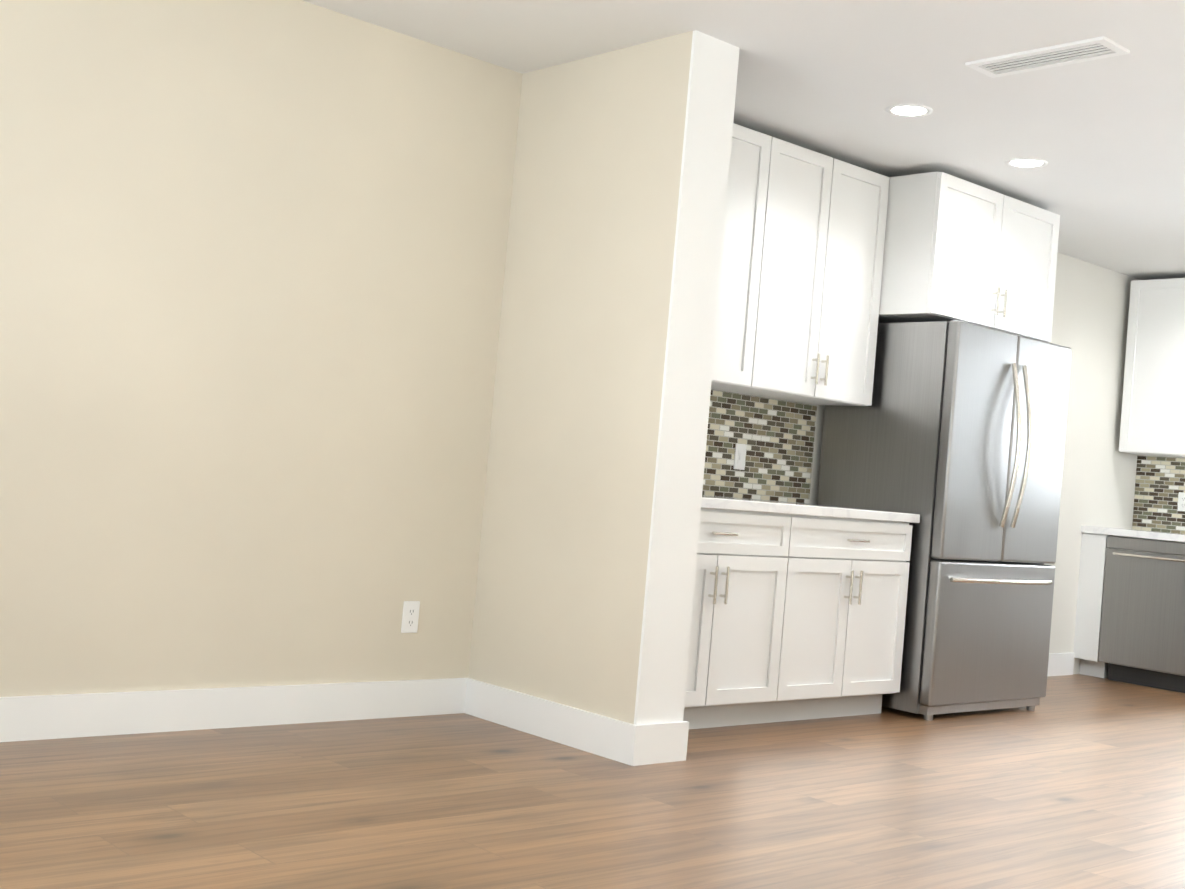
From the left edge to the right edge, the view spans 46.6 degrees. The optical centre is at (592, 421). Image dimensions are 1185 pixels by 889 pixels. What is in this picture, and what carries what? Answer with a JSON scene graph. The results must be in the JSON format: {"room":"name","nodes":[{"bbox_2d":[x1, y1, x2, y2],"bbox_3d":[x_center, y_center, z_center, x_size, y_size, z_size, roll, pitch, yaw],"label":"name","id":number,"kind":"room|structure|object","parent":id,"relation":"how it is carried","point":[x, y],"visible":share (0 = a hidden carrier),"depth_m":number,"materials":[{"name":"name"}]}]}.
{"room":"kitchen","nodes":[
{"label":"kitchen","id":0,"kind":"room"},
{"bbox_2d":[0,0,1139,696],"bbox_3d":[0.132,-0.054,5.785,9.000,2.440,0.150,7,-3,-42],"label":"wall","id":1,"kind":"structure","parent":0,"point":[252,262],"depth_m":4.57,"materials":[{"name":"beige paint"}]},
{"bbox_2d":[0,678,467,741],"bbox_3d":[-1.793,0.869,3.994,3.570,0.130,0.015,7,-3,-42],"label":"baseboard","id":2,"kind":"structure","parent":1,"relation":"attached to","point":[36,717],"depth_m":4.50,"materials":[{"name":"white wood"}]},
{"bbox_2d":[401,601,419,632],"bbox_3d":[-0.661,0.711,5.002,0.070,0.115,0.008,7,-3,-42],"label":"electrical outlet","id":3,"kind":"object","parent":1,"relation":"attached to","point":[410,616],"visible":1,"depth_m":5.00,"materials":[{"name":"white plastic"}]},
{"bbox_2d":[711,123,786,390],"bbox_3d":[0.297,-0.705,5.571,0.894,1.050,0.349,7,-3,-42],"label":"upper cabinet","id":4,"kind":"object","parent":1,"relation":"attached to","point":[755,183],"depth_m":5.66,"materials":[{"name":"white wood"}]},
{"bbox_2d":[702,389,816,502],"bbox_3d":[0.411,0.080,5.932,1.690,0.463,0.008,7,-3,-42],"label":"backsplash","id":5,"kind":"structure","parent":1,"relation":"attached to","point":[776,436],"depth_m":6.24,"materials":[{"name":"tile"}]},
{"bbox_2d":[733,443,746,469],"bbox_3d":[0.661,0.157,6.144,0.070,0.115,0.012,7,-3,-42],"label":"outlet","id":6,"kind":"object","parent":5,"relation":"attached to","point":[739,456],"visible":1,"depth_m":6.14,"materials":[{"name":"white plastic"}]},
{"bbox_2d":[725,142,889,405],"bbox_3d":[0.868,-0.636,6.083,0.878,1.050,0.349,7,-3,-42],"label":"upper cabinet","id":7,"kind":"object","parent":1,"relation":"attached to","point":[801,277],"depth_m":5.99,"materials":[{"name":"white wood"}]},
{"bbox_2d":[878,171,1059,341],"bbox_3d":[1.696,-0.754,6.611,1.020,0.630,0.655,7,-3,-42],"label":"upper cabinet","id":8,"kind":"object","parent":1,"relation":"attached to","point":[955,248],"visible":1,"depth_m":6.25,"materials":[{"name":"white wood"}]},
{"bbox_2d":[1047,652,1074,675],"bbox_3d":[2.264,1.364,7.630,1.570,0.130,0.015,7,-3,-42],"label":"baseboard","id":9,"kind":"structure","parent":1,"relation":"attached to","point":[1059,664],"depth_m":8.05,"materials":[{"name":"white wood"}]},
{"bbox_2d":[1132,455,1184,533],"bbox_3d":[4.756,0.463,7.092,0.008,0.544,4.079,7,-3,-42],"label":"backsplash","id":10,"kind":"structure","parent":1,"relation":"attached to","point":[1159,481],"depth_m":8.49,"materials":[{"name":"tile"}]},
{"bbox_2d":[1177,492,1184,510],"bbox_3d":[3.612,0.490,8.352,0.008,0.115,0.115,7,-3,-42],"label":"electrical outlet","id":11,"kind":"object","parent":10,"relation":"attached to","point":[1181,501],"visible":1,"depth_m":8.38,"materials":[{"name":"white plastic"}]},
{"bbox_2d":[0,674,1184,888],"bbox_3d":[2.117,1.303,3.386,9.000,0.100,6.450,7,-3,-42],"label":"floor","id":12,"kind":"structure","parent":0,"point":[1074,782],"depth_m":3.90,"materials":[{"name":"brown wood"}]},
{"bbox_2d":[683,507,806,728],"bbox_3d":[0.267,0.745,5.420,0.878,0.844,0.619,7,-3,-42],"label":"base cabinet","id":13,"kind":"object","parent":12,"relation":"on","point":[798,611],"depth_m":5.31,"materials":[{"name":"white wood"}]},
{"bbox_2d":[701,495,919,522],"bbox_3d":[0.597,0.340,5.688,1.684,0.040,0.634,7,-3,-42],"label":"countertop","id":14,"kind":"structure","parent":13,"relation":"on","point":[709,503],"depth_m":5.52,"materials":[{"name":"white stone"}]},
{"bbox_2d":[791,515,912,720],"bbox_3d":[0.832,0.814,5.926,0.878,0.844,0.619,7,-3,-42],"label":"base cabinet","id":15,"kind":"object","parent":12,"relation":"on","point":[849,641],"depth_m":5.74,"materials":[{"name":"white wood"}]},
{"bbox_2d":[817,320,1070,720],"bbox_3d":[1.667,0.459,6.485,0.960,1.740,0.778,7,-3,-42],"label":"refrigerator","id":16,"kind":"object","parent":12,"relation":"on","point":[953,435],"visible":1,"depth_m":6.17,"materials":[{"name":"metal"}]},
{"bbox_2d":[1073,525,1184,677],"bbox_3d":[4.456,1.146,6.848,0.655,0.885,4.084,7,-3,-42],"label":"base cabinet","id":17,"kind":"object","parent":12,"relation":"on","point":[1094,547],"visible":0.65,"depth_m":8.12,"materials":[{"name":"white wood"}]},
{"bbox_2d":[1098,536,1184,692],"bbox_3d":[3.393,1.121,8.014,0.648,0.840,0.610,7,-3,-42],"label":"dishwasher","id":18,"kind":"object","parent":12,"relation":"on","point":[1142,637],"visible":1,"depth_m":7.87,"materials":[{"name":"metal"}]},
{"bbox_2d":[468,30,739,724],"bbox_3d":[0.013,-0.096,4.961,0.220,2.440,0.920,7,-3,-42],"label":"wall","id":19,"kind":"structure","parent":0,"point":[584,596],"depth_m":4.76,"materials":[{"name":"white paint"}]},
{"bbox_2d":[464,678,647,765],"bbox_3d":[-0.159,1.044,4.822,0.015,0.130,0.905,7,-3,-42],"label":"baseboard","id":20,"kind":"structure","parent":19,"relation":"attached to","point":[607,737],"depth_m":4.76,"materials":[{"name":"white wood"}]},
{"bbox_2d":[302,0,1184,279],"bbox_3d":[2.338,-1.226,3.484,9.000,0.100,6.450,7,-3,-42],"label":"ceiling","id":21,"kind":"structure","parent":0,"point":[1104,138],"depth_m":4.95,"materials":[{"name":"paint"}]},
{"bbox_2d":[886,104,932,116],"bbox_3d":[1.222,-1.199,5.311,0.180,0.006,0.180,7,-3,-42],"label":"recessed light","id":22,"kind":"object","parent":21,"relation":"in","point":[908,110],"visible":1,"depth_m":5.30,"materials":[{"name":"white"}]},
{"bbox_2d":[1005,158,1047,167],"bbox_3d":[1.878,-1.117,5.953,0.180,0.006,0.180,7,-3,-42],"label":"recessed light","id":23,"kind":"object","parent":21,"relation":"in","point":[1026,162],"visible":1,"depth_m":5.94,"materials":[{"name":"white"}]},
{"bbox_2d":[965,36,1129,77],"bbox_3d":[1.498,-1.202,4.552,0.170,0.010,0.500,7,-3,-42],"label":"ceiling vent","id":24,"kind":"object","parent":21,"relation":"in","point":[1096,48],"visible":0.98,"depth_m":4.53,"materials":[{"name":"white metal"}]},
{"bbox_3d":[5.509,0.439,6.376,0.150,2.440,6.150,7,-3,-42],"label":"wall","id":25,"kind":"structure","parent":0,"visible":0},
{"bbox_2d":[1119,278,1184,457],"bbox_3d":[3.553,-0.317,8.284,0.349,1.050,0.556,7,-3,-42],"label":"upper cabinet","id":26,"kind":"object","parent":25,"relation":"attached to","point":[1153,414],"visible":1,"depth_m":8.21,"materials":[{"name":"white wood"}]}
]}

